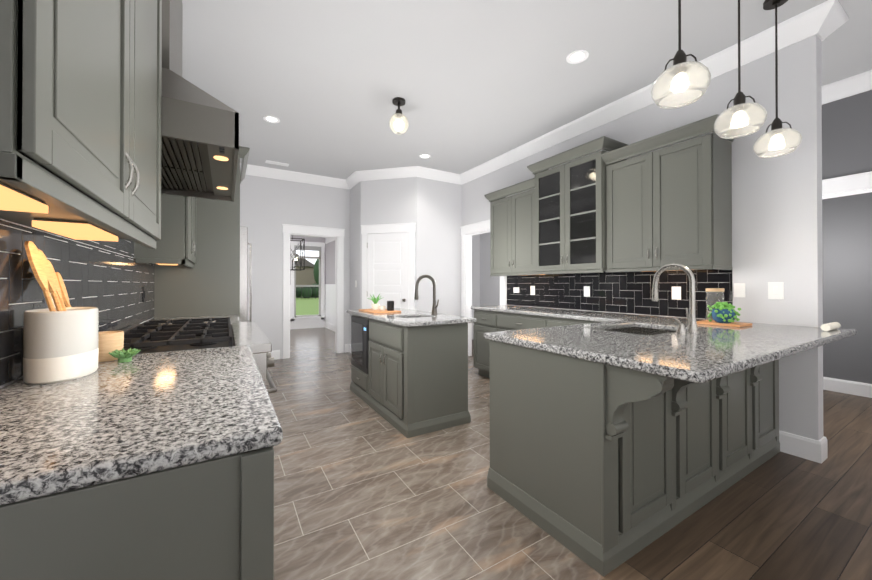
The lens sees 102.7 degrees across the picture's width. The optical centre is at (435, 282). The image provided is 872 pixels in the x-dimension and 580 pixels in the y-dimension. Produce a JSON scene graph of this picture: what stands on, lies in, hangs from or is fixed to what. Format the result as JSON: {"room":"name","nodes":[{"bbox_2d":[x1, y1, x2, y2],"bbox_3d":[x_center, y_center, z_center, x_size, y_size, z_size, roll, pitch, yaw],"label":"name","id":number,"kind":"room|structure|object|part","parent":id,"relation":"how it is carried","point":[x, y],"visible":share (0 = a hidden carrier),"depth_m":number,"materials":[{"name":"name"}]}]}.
{"room":"kitchen","nodes":[
{"label":"kitchen","id":0,"kind":"room"},
{"bbox_2d":[0,219,153,387],"bbox_3d":[-2.809,-0.304,3.487,0.120,3.050,11.490,0,0,-31],"label":"wall","id":1,"kind":"structure","parent":0,"point":[15,380],"depth_m":1.08,"materials":[{"name":"paint"}]},
{"bbox_2d":[0,220,154,385],"bbox_3d":[-1.675,-0.170,1.726,0.006,0.928,3.173,0,0,-31],"label":"tile backsplash","id":2,"kind":"structure","parent":1,"relation":"attached to","point":[15,269],"depth_m":1.45,"materials":[{"name":"grey tile"}]},
{"bbox_2d":[143,287,145,301],"bbox_3d":[-2.245,0.087,2.687,0.009,0.120,0.075,0,0,-31],"label":"electrical outlet","id":3,"kind":"object","parent":2,"relation":"attached to","point":[144,294],"visible":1,"depth_m":2.65,"materials":[{"name":"black plastic"}]},
{"bbox_2d":[0,0,167,243],"bbox_3d":[-1.013,-0.762,0.926,0.307,1.160,1.166,0,0,-31],"label":"upper cabinet","id":4,"kind":"object","parent":1,"relation":"attached to","point":[80,115],"depth_m":0.74,"materials":[{"name":"paint"}]},
{"bbox_2d":[134,195,199,267],"bbox_3d":[-2.157,-0.752,2.826,0.307,1.160,0.792,0,0,-31],"label":"upper cabinet","id":5,"kind":"object","parent":1,"relation":"attached to","point":[182,249],"depth_m":2.54,"materials":[{"name":"paint"}]},
{"bbox_2d":[161,0,238,201],"bbox_3d":[-1.509,-1.236,2.033,0.597,1.199,1.230,0,0,-31],"label":"range hood","id":6,"kind":"object","parent":1,"relation":"attached to","point":[199,141],"visible":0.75,"depth_m":1.76,"materials":[{"name":"silver metal"}]},
{"bbox_2d":[200,185,235,231],"bbox_3d":[-2.376,-0.954,3.490,0.617,0.750,0.522,0,0,-31],"label":"upper cabinet","id":7,"kind":"object","parent":1,"relation":"attached to","point":[215,215],"depth_m":3.33,"materials":[{"name":"paint"}]},
{"bbox_2d":[148,314,239,324],"bbox_3d":[-2.010,0.322,2.904,0.648,0.038,0.804,0,0,-31],"label":"countertop","id":8,"kind":"structure","parent":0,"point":[233,318],"depth_m":2.99,"materials":[{"name":"grey stone"}]},
{"bbox_2d":[290,235,324,284],"bbox_3d":[-4.430,-0.876,9.150,2.940,1.850,0.120,0,0,-31],"label":"wall","id":9,"kind":"structure","parent":0,"point":[307,239],"depth_m":9.60,"materials":[{"name":"paint"}]},
{"bbox_2d":[290,285,322,329],"bbox_3d":[-4.441,0.649,9.131,2.910,1.200,0.128,0,0,-31],"label":"wainscot","id":10,"kind":"structure","parent":9,"relation":"attached to","point":[312,324],"depth_m":9.55,"materials":[{"name":"white wood"}]},
{"bbox_2d":[290,241,324,321],"bbox_3d":[-3.540,-0.038,9.635,0.910,2.200,0.140,0,0,-31],"label":"window","id":11,"kind":"structure","parent":9,"relation":"in","point":[316,246],"depth_m":9.66,"materials":[{"name":"grey wood"}]},
{"bbox_3d":[-3.560,-0.043,9.669,0.710,1.950,0.060,0,0,-31],"label":"frame","id":12,"kind":"part","parent":11,"relation":"part of","materials":[{"name":"grey wood"}]},
{"bbox_2d":[325,240,334,283],"bbox_3d":[-2.140,-0.880,8.322,0.130,1.850,3.900,0,0,-31],"label":"wall","id":13,"kind":"structure","parent":0,"point":[329,262],"depth_m":9.37,"materials":[{"name":"paint"}]},
{"bbox_2d":[323,238,334,331],"bbox_3d":[-2.153,-0.280,8.311,0.160,3.050,3.900,0,0,-31],"label":"wainscot","id":14,"kind":"structure","parent":13,"relation":"attached to","point":[328,322],"depth_m":9.40,"materials":[{"name":"white wood"}]},
{"bbox_2d":[240,175,423,358],"bbox_3d":[-1.314,-0.289,6.471,5.520,3.050,0.186,0,0,-31],"label":"wall","id":15,"kind":"structure","parent":0,"point":[272,210],"depth_m":5.66,"materials":[{"name":"paint"}]},
{"bbox_2d":[269,350,279,359],"bbox_3d":[-2.744,1.159,5.523,0.500,0.145,0.016,0,0,-31],"label":"baseboard","id":16,"kind":"structure","parent":15,"relation":"attached to","point":[276,353],"depth_m":5.61,"materials":[{"name":"white wood"}]},
{"bbox_2d":[240,163,351,188],"bbox_3d":[-2.518,-1.751,5.619,2.330,0.135,0.108,0,0,-31],"label":"crown molding","id":17,"kind":"structure","parent":15,"relation":"attached to","point":[253,170],"depth_m":5.74,"materials":[{"name":"white wood"}]},
{"bbox_2d":[348,181,415,343],"bbox_3d":[-0.925,-0.292,5.865,0.686,3.050,1.258,0,0,-31],"label":"wall","id":18,"kind":"structure","parent":0,"point":[359,229],"depth_m":5.75,"materials":[{"name":"paint"}]},
{"bbox_2d":[347,344,350,352],"bbox_3d":[-1.419,1.161,6.009,0.030,0.145,0.550,0,0,-31],"label":"baseboard","id":19,"kind":"structure","parent":18,"relation":"attached to","point":[348,345],"depth_m":6.22,"materials":[{"name":"white wood"}]},
{"bbox_2d":[368,232,408,308],"bbox_3d":[-0.776,0.210,5.628,0.704,2.027,0.014,0,0,14],"label":"pantry door","id":20,"kind":"structure","parent":18,"relation":"in","point":[388,266],"depth_m":5.62,"materials":[{"name":"white wood"}]},
{"bbox_2d":[263,327,780,579],"bbox_3d":[-1.660,1.261,5.449,4.120,0.060,9.300,0,0,-31],"label":"floor","id":21,"kind":"structure","parent":0,"point":[363,490],"depth_m":1.98,"materials":[{"name":"tile"}]},
{"bbox_2d":[0,442,280,579],"bbox_3d":[-0.742,0.770,0.780,0.628,0.876,0.588,0,0,-31],"label":"base cabinet","id":22,"kind":"object","parent":21,"relation":"on","point":[153,466],"depth_m":0.61,"materials":[{"name":"paint"}]},
{"bbox_2d":[0,345,282,497],"bbox_3d":[-0.880,0.312,1.028,0.648,0.038,1.140,0,0,-31],"label":"countertop","id":23,"kind":"structure","parent":22,"relation":"on","point":[144,412],"depth_m":0.75,"materials":[{"name":"grey stone"}]},
{"bbox_2d":[23,241,98,384],"bbox_3d":[-1.207,0.083,1.141,0.156,0.421,0.311,0,0,-31],"label":"utensil crock","id":24,"kind":"object","parent":23,"relation":"on","point":[61,342],"visible":1,"depth_m":1.05,"materials":[{"name":"beige ceramic"}]},
{"bbox_2d":[98,331,123,361],"bbox_3d":[-1.262,0.242,1.340,0.094,0.105,0.094,0,0,-31],"label":"wooden cup","id":25,"kind":"object","parent":23,"relation":"on","point":[110,341],"visible":0.67,"depth_m":1.31,"materials":[{"name":"brown wood"}]},
{"bbox_2d":[109,348,140,362],"bbox_3d":[-1.167,0.271,1.309,0.090,0.046,0.090,0,0,-31],"label":"succulent","id":26,"kind":"object","parent":23,"relation":"on","point":[122,355],"visible":1,"depth_m":1.29,"materials":[{"name":"green plant"}]},
{"bbox_2d":[121,317,276,393],"bbox_3d":[-1.426,0.737,2.073,0.757,0.955,1.210,0,0,-31],"label":"range","id":27,"kind":"object","parent":21,"relation":"on","point":[175,335],"visible":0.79,"depth_m":1.81,"materials":[{"name":"silver metal"}]},
{"bbox_2d":[240,226,251,321],"bbox_3d":[-2.397,0.324,3.717,0.766,1.773,0.925,0,0,-31],"label":"refrigerator","id":28,"kind":"object","parent":21,"relation":"on","point":[244,243],"visible":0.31,"depth_m":3.48,"materials":[{"name":"silver metal"}]},
{"bbox_2d":[350,315,470,437],"bbox_3d":[-0.347,0.784,3.522,0.635,0.876,1.476,0,0,-31],"label":"kitchen island","id":29,"kind":"object","parent":21,"relation":"on","point":[409,373],"depth_m":2.96,"materials":[{"name":"paint"}]},
{"bbox_2d":[351,316,368,373],"bbox_3d":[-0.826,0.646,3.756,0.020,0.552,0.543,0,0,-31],"label":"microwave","id":30,"kind":"object","parent":29,"relation":"in","point":[359,324],"depth_m":3.72,"materials":[{"name":"black"}]},
{"bbox_2d":[346,308,475,326],"bbox_3d":[-0.339,0.326,3.520,0.680,0.038,1.565,0,0,-31],"label":"island countertop","id":31,"kind":"structure","parent":29,"relation":"on","point":[421,318],"depth_m":3.06,"materials":[{"name":"grey stone"}]},
{"bbox_2d":[359,309,400,312],"bbox_3d":[-0.614,0.299,3.772,0.300,0.015,0.480,0,0,-31],"label":"tray","id":32,"kind":"object","parent":31,"relation":"on","point":[377,311],"visible":0.67,"depth_m":3.63,"materials":[{"name":"brown wood"}]},
{"bbox_2d":[367,294,383,309],"bbox_3d":[-0.654,0.200,3.804,0.193,0.182,0.187,0,0,-31],"label":"potted plant","id":33,"kind":"object","parent":32,"relation":"on","point":[375,305],"visible":1,"depth_m":3.79,"materials":[{"name":"green plant"}]},
{"bbox_3d":[-0.662,0.258,3.814,0.090,0.065,0.090,0,0,-31],"label":"pot","id":34,"kind":"part","parent":33,"relation":"part of","materials":[{"name":"beige ceramic"}]},
{"bbox_2d":[387,301,393,310],"bbox_3d":[-0.473,0.240,3.676,0.076,0.100,0.107,0,0,-31],"label":"mug","id":35,"kind":"object","parent":32,"relation":"on","point":[390,305],"visible":1,"depth_m":3.65,"materials":[{"name":"black ceramic"}]},
{"bbox_2d":[402,315,413,318],"bbox_3d":[-0.213,0.424,3.243,0.344,0.186,0.343,0,0,-31],"label":"sink","id":36,"kind":"object","parent":31,"relation":"in","point":[403,316],"depth_m":3.38,"materials":[{"name":"silver metal"}]},
{"bbox_2d":[414,275,438,314],"bbox_3d":[-0.082,0.113,3.295,0.246,0.384,0.112,0,0,-31],"label":"faucet","id":37,"kind":"object","parent":31,"relation":"on","point":[434,311],"depth_m":3.33,"materials":[{"name":"grey metal"}]},
{"bbox_2d":[474,339,486,376],"bbox_3d":[0.898,0.789,4.582,0.626,0.876,0.528,0,0,-31],"label":"base cabinet","id":38,"kind":"object","parent":21,"relation":"on","point":[480,345],"depth_m":4.53,"materials":[{"name":"paint"}]},
{"bbox_2d":[487,339,694,576],"bbox_3d":[0.811,0.776,1.947,0.701,0.876,0.754,0,0,-31],"label":"base cabinet","id":39,"kind":"object","parent":21,"relation":"on","point":[617,440],"depth_m":1.64,"materials":[{"name":"paint"}]},
{"bbox_2d":[471,305,856,386],"bbox_3d":[0.966,0.323,3.083,2.176,0.038,3.230,0,0,-31],"label":"countertop","id":40,"kind":"structure","parent":39,"relation":"on","point":[712,355],"depth_m":1.84,"materials":[{"name":"grey stone"}]},
{"bbox_2d":[603,327,670,334],"bbox_3d":[1.369,0.440,2.339,0.643,0.226,0.444,0,0,-31],"label":"sink","id":41,"kind":"object","parent":40,"relation":"in","point":[638,330],"depth_m":2.59,"materials":[{"name":"silver metal"}]},
{"bbox_2d":[652,263,698,334],"bbox_3d":[1.411,0.087,2.145,0.273,0.425,0.265,0,0,-31],"label":"faucet","id":42,"kind":"object","parent":40,"relation":"on","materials":[{"name":"silver metal"}]},
{"bbox_2d":[697,320,751,326],"bbox_3d":[2.075,0.292,2.525,0.220,0.016,0.270,0,0,-31],"label":"board","id":43,"kind":"object","parent":40,"relation":"on","point":[731,324],"visible":0.73,"depth_m":2.45,"materials":[{"name":"brown wood"}]},
{"bbox_2d":[706,288,723,319],"bbox_3d":[2.158,0.171,2.698,0.114,0.260,0.114,0,0,-31],"label":"glass jar","id":44,"kind":"object","parent":43,"relation":"on","point":[714,296],"visible":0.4,"depth_m":2.67,"materials":[{"name":"white"}]},
{"bbox_3d":[2.158,0.053,2.699,0.114,0.024,0.114,0,0,-31],"label":"lid","id":45,"kind":"part","parent":44,"relation":"part of","materials":[{"name":"brown wood"}]},
{"bbox_2d":[707,302,740,322],"bbox_3d":[2.054,0.208,2.498,0.184,0.151,0.186,0,0,-31],"label":"potted plant","id":46,"kind":"object","parent":43,"relation":"on","point":[724,312],"visible":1,"depth_m":2.46,"materials":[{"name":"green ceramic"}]},
{"bbox_3d":[2.057,0.233,2.497,0.136,0.100,0.136,0,0,-31],"label":"pot","id":47,"kind":"part","parent":46,"relation":"part of","materials":[{"name":"blue ceramic"}]},
{"bbox_2d":[820,322,840,330],"bbox_3d":[2.522,0.277,2.228,0.240,0.043,0.044,0,0,-31],"label":"rolled towel","id":48,"kind":"object","parent":40,"relation":"on","point":[829,326],"visible":1,"depth_m":2.18,"materials":[{"name":"beige fabric"}]},
{"bbox_2d":[691,383,706,474],"bbox_3d":[1.369,0.912,2.337,0.659,0.607,0.460,0,0,-31],"label":"base cabinet","id":49,"kind":"object","parent":21,"relation":"on","point":[696,392],"depth_m":1.88,"materials":[{"name":"paint"}]},
{"bbox_2d":[703,367,762,482],"bbox_3d":[1.804,0.779,2.544,0.299,0.876,0.754,0,0,-31],"label":"base cabinet","id":50,"kind":"object","parent":21,"relation":"on","point":[733,407],"depth_m":2.11,"materials":[{"name":"paint"}]},
{"bbox_2d":[763,363,779,462],"bbox_3d":[2.067,0.779,2.703,0.560,0.876,0.754,0,0,-31],"label":"base cabinet","id":51,"kind":"object","parent":21,"relation":"on","point":[771,444],"depth_m":2.42,"materials":[{"name":"paint"}]},
{"bbox_2d":[182,0,871,178],"bbox_3d":[0.018,-1.870,5.197,6.720,0.100,11.490,0,0,-31],"label":"ceiling","id":52,"kind":"structure","parent":0,"point":[473,83],"depth_m":2.91,"materials":[{"name":"paint"}]},
{"bbox_2d":[263,116,279,122],"bbox_3d":[-1.833,-1.824,3.889,0.169,0.006,0.169,0,0,14],"label":"recessed light","id":53,"kind":"object","parent":52,"relation":"in","point":[271,118],"depth_m":3.89,"materials":[{"name":"white plastic"}]},
{"bbox_2d":[265,160,288,166],"bbox_3d":[-2.409,-1.814,5.293,0.320,0.012,0.120,0,0,-31],"label":"ceiling vent","id":54,"kind":"object","parent":52,"relation":"in","point":[276,163],"visible":1,"depth_m":5.28,"materials":[{"name":"white metal"}]},
{"bbox_2d":[290,235,304,270],"bbox_3d":[-3.317,-1.052,8.058,0.456,1.508,0.456,0,0,-31],"label":"lantern chandelier","id":55,"kind":"object","parent":52,"relation":"hanging from","point":[296,259],"visible":0.54,"depth_m":8.05,"materials":[{"name":"brown metal"}]},
{"bbox_2d":[389,97,408,134],"bbox_3d":[-0.371,-1.661,3.496,0.200,0.335,0.200,0,0,-31],"label":"globe ceiling light","id":56,"kind":"object","parent":52,"relation":"attached to","point":[398,123],"visible":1,"depth_m":3.44,"materials":[{"name":"white glass"}]},
{"bbox_3d":[-0.371,-1.591,3.496,0.200,0.195,0.200,0,0,-31],"label":"glass","id":57,"kind":"part","parent":56,"relation":"part of","materials":[{"name":"white"}]},
{"bbox_2d":[419,154,430,158],"bbox_3d":[-0.157,-1.818,5.003,0.169,0.006,0.169,0,0,14],"label":"recessed light","id":58,"kind":"object","parent":52,"relation":"in","point":[424,156],"depth_m":5.01,"materials":[{"name":"white plastic"}]},
{"bbox_2d":[566,49,588,63],"bbox_3d":[1.144,-1.829,2.822,0.169,0.006,0.169,0,0,14],"label":"recessed light","id":59,"kind":"object","parent":52,"relation":"in","point":[574,57],"depth_m":2.82,"materials":[{"name":"white plastic"}]},
{"bbox_2d":[651,0,710,108],"bbox_3d":[1.118,-1.339,1.602,0.226,0.998,0.226,0,0,-31],"label":"pendant light","id":60,"kind":"object","parent":52,"relation":"hanging from","point":[681,82],"visible":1,"depth_m":1.56,"materials":[{"name":"glass"}]},
{"bbox_3d":[1.118,-0.912,1.599,0.226,0.143,0.226,0,0,-31],"label":"lamp shade","id":61,"kind":"part","parent":60,"relation":"part of","materials":[{"name":"clear glass"}]},
{"bbox_2d":[714,0,766,138],"bbox_3d":[1.692,-1.337,1.947,0.226,0.998,0.226,0,0,-31],"label":"pendant light","id":62,"kind":"object","parent":52,"relation":"hanging from","point":[740,117],"visible":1,"depth_m":1.91,"materials":[{"name":"glass"}]},
{"bbox_3d":[1.692,-0.910,1.945,0.226,0.143,0.226,0,0,-31],"label":"lamp shade","id":63,"kind":"part","parent":62,"relation":"part of","materials":[{"name":"clear glass"}]},
{"bbox_2d":[753,0,801,157],"bbox_3d":[2.198,-1.336,2.251,0.226,0.998,0.226,0,0,-31],"label":"pendant light","id":64,"kind":"object","parent":52,"relation":"hanging from","point":[777,140],"visible":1,"depth_m":2.24,"materials":[{"name":"glass"}]},
{"bbox_3d":[2.198,-0.908,2.249,0.226,0.143,0.226,0,0,-31],"label":"lamp shade","id":65,"kind":"part","parent":64,"relation":"part of","materials":[{"name":"clear glass"}]},
{"bbox_2d":[424,35,822,440],"bbox_3d":[1.234,-0.298,4.727,0.154,3.050,5.435,0,0,-31],"label":"wall","id":66,"kind":"structure","parent":0,"point":[776,219],"depth_m":2.64,"materials":[{"name":"paint"}]},
{"bbox_2d":[412,166,459,183],"bbox_3d":[0.020,-1.751,5.659,0.780,0.135,0.108,0,0,-31],"label":"crown molding","id":67,"kind":"structure","parent":66,"relation":"attached to","point":[418,171],"depth_m":5.63,"materials":[{"name":"white wood"}]},
{"bbox_2d":[488,178,559,273],"bbox_3d":[1.109,-0.669,4.505,0.350,1.090,0.848,0,0,-31],"label":"upper cabinet","id":68,"kind":"object","parent":66,"relation":"attached to","point":[525,226],"depth_m":4.20,"materials":[{"name":"paint"}]},
{"bbox_3d":[1.359,-0.693,3.663,0.003,1.000,0.716,0,0,-31],"label":"glass","id":69,"kind":"part","parent":68,"relation":"part of","materials":[{"name":"clear glass"}]},
{"bbox_2d":[507,269,732,318],"bbox_3d":[1.684,0.091,3.884,0.006,0.428,2.600,0,0,-31],"label":"tile backsplash","id":70,"kind":"structure","parent":66,"relation":"attached to","point":[600,284],"depth_m":3.55,"materials":[{"name":"black tile"}]},
{"bbox_2d":[513,287,518,292],"bbox_3d":[1.110,0.098,4.823,0.009,0.075,0.110,0,0,-31],"label":"electrical outlet plate","id":71,"kind":"object","parent":70,"relation":"attached to","point":[515,289],"depth_m":4.82,"materials":[{"name":"white plastic"}]},
{"bbox_2d":[530,286,534,294],"bbox_3d":[1.265,0.097,4.566,0.009,0.115,0.075,0,0,-31],"label":"electrical outlet plate","id":72,"kind":"object","parent":70,"relation":"attached to","point":[532,288],"depth_m":4.56,"materials":[{"name":"white plastic"}]},
{"bbox_2d":[584,286,589,296],"bbox_3d":[1.678,0.093,3.880,0.009,0.115,0.075,0,0,-31],"label":"electrical outlet plate","id":73,"kind":"object","parent":70,"relation":"attached to","point":[586,288],"depth_m":3.87,"materials":[{"name":"white plastic"}]},
{"bbox_2d":[672,287,680,299],"bbox_3d":[2.142,0.089,3.109,0.009,0.115,0.075,0,0,-31],"label":"electrical outlet plate","id":74,"kind":"object","parent":70,"relation":"attached to","point":[676,293],"depth_m":3.10,"materials":[{"name":"white plastic"}]},
{"bbox_2d":[460,0,847,184],"bbox_3d":[1.508,-1.758,4.110,0.128,0.135,4.298,0,0,-31],"label":"crown molding","id":75,"kind":"structure","parent":66,"relation":"attached to","point":[823,21],"depth_m":2.81,"materials":[{"name":"white wood"}]},
{"bbox_2d":[604,115,733,269],"bbox_3d":[1.986,-0.676,3.048,0.350,1.090,0.848,0,0,-31],"label":"upper cabinet","id":76,"kind":"object","parent":66,"relation":"attached to","point":[614,208],"depth_m":2.83,"materials":[{"name":"paint"}]},
{"bbox_2d":[734,283,744,296],"bbox_3d":[2.378,0.057,2.732,0.009,0.110,0.070,0,0,-31],"label":"switch plate","id":77,"kind":"object","parent":66,"relation":"attached to","point":[739,288],"depth_m":2.73,"materials":[{"name":"white plastic"}]},
{"bbox_2d":[768,282,783,298],"bbox_3d":[2.486,0.057,2.552,0.009,0.125,0.085,0,0,-31],"label":"switch plate","id":78,"kind":"object","parent":66,"relation":"attached to","point":[775,290],"depth_m":2.55,"materials":[{"name":"white plastic"}]},
{"bbox_2d":[779,430,827,460],"bbox_3d":[1.900,1.150,3.758,0.036,0.145,3.131,0,0,-31],"label":"baseboard","id":79,"kind":"structure","parent":66,"relation":"attached to","point":[805,448],"depth_m":2.42,"materials":[{"name":"white wood"}]},
{"bbox_2d":[820,17,848,40],"bbox_3d":[1.362,-1.755,4.765,0.118,0.135,5.573,0,0,-31],"label":"crown molding","id":80,"kind":"structure","parent":66,"relation":"attached to","point":[822,38],"depth_m":2.43,"materials":[{"name":"white wood"}]},
{"bbox_2d":[468,339,871,579],"bbox_3d":[1.024,1.251,3.510,6.720,0.060,7.590,0,0,-31],"label":"floor","id":81,"kind":"structure","parent":0,"point":[782,516],"depth_m":1.75,"materials":[{"name":"brown wood"}]},
{"bbox_2d":[822,90,871,383],"bbox_3d":[3.899,-0.306,3.014,0.154,3.050,3.520,0,0,-31],"label":"wall","id":82,"kind":"structure","parent":0,"point":[847,220],"depth_m":3.78,"materials":[{"name":"paint"}]},
{"bbox_2d":[822,70,871,104],"bbox_3d":[2.828,-1.756,4.611,0.108,0.135,7.350,0,0,-31],"label":"crown molding","id":83,"kind":"structure","parent":82,"relation":"attached to","point":[862,82],"depth_m":3.14,"materials":[{"name":"white wood"}]},
{"bbox_2d":[823,377,871,397],"bbox_3d":[4.786,1.149,3.470,0.016,0.145,3.400,0,0,-31],"label":"baseboard","id":84,"kind":"structure","parent":82,"relation":"attached to","point":[831,384],"depth_m":3.85,"materials":[{"name":"white wood"}]},
{"label":"outside","id":85,"kind":"structure","parent":0,"visible":0},
{"bbox_2d":[296,297,318,314],"bbox_3d":[-30.727,1.873,69.367,100.000,0.050,129.450,0,0,-31],"label":"lawn","id":86,"kind":"structure","parent":85,"point":[307,306],"depth_m":24.12,"materials":[{"name":"green plant"}]},
{"bbox_2d":[296,266,316,287],"bbox_3d":[-22.779,-0.464,66.839,21.000,4.600,14.000,0,0,-31],"label":"house","id":87,"kind":"structure","parent":86,"relation":"on","point":[305,276],"depth_m":59.08,"materials":[{"name":"brown"}]},
{"bbox_2d":[296,254,313,266],"bbox_3d":[-22.779,-4.014,66.856,22.000,3.300,14.800,0,0,-31],"label":"roof","id":88,"kind":"structure","parent":87,"relation":"on","point":[308,263],"depth_m":58.71,"materials":[{"name":"grey"}]},
{"bbox_2d":[296,287,318,298],"bbox_3d":[-13.014,1.060,36.549,24.500,1.250,0.040,0,0,-31],"label":"fence","id":89,"kind":"object","parent":86,"relation":"on","point":[301,297],"visible":0.21,"depth_m":36.36,"materials":[{"name":"black"}]},
{"bbox_2d":[296,259,318,297],"bbox_3d":[-17.226,-1.754,48.699,19.600,8.000,21.222,0,0,-31],"label":"hedge","id":90,"kind":"object","parent":86,"relation":"on","point":[311,290],"visible":0.1,"depth_m":40.40,"materials":[{"name":"green plant"}]}
]}

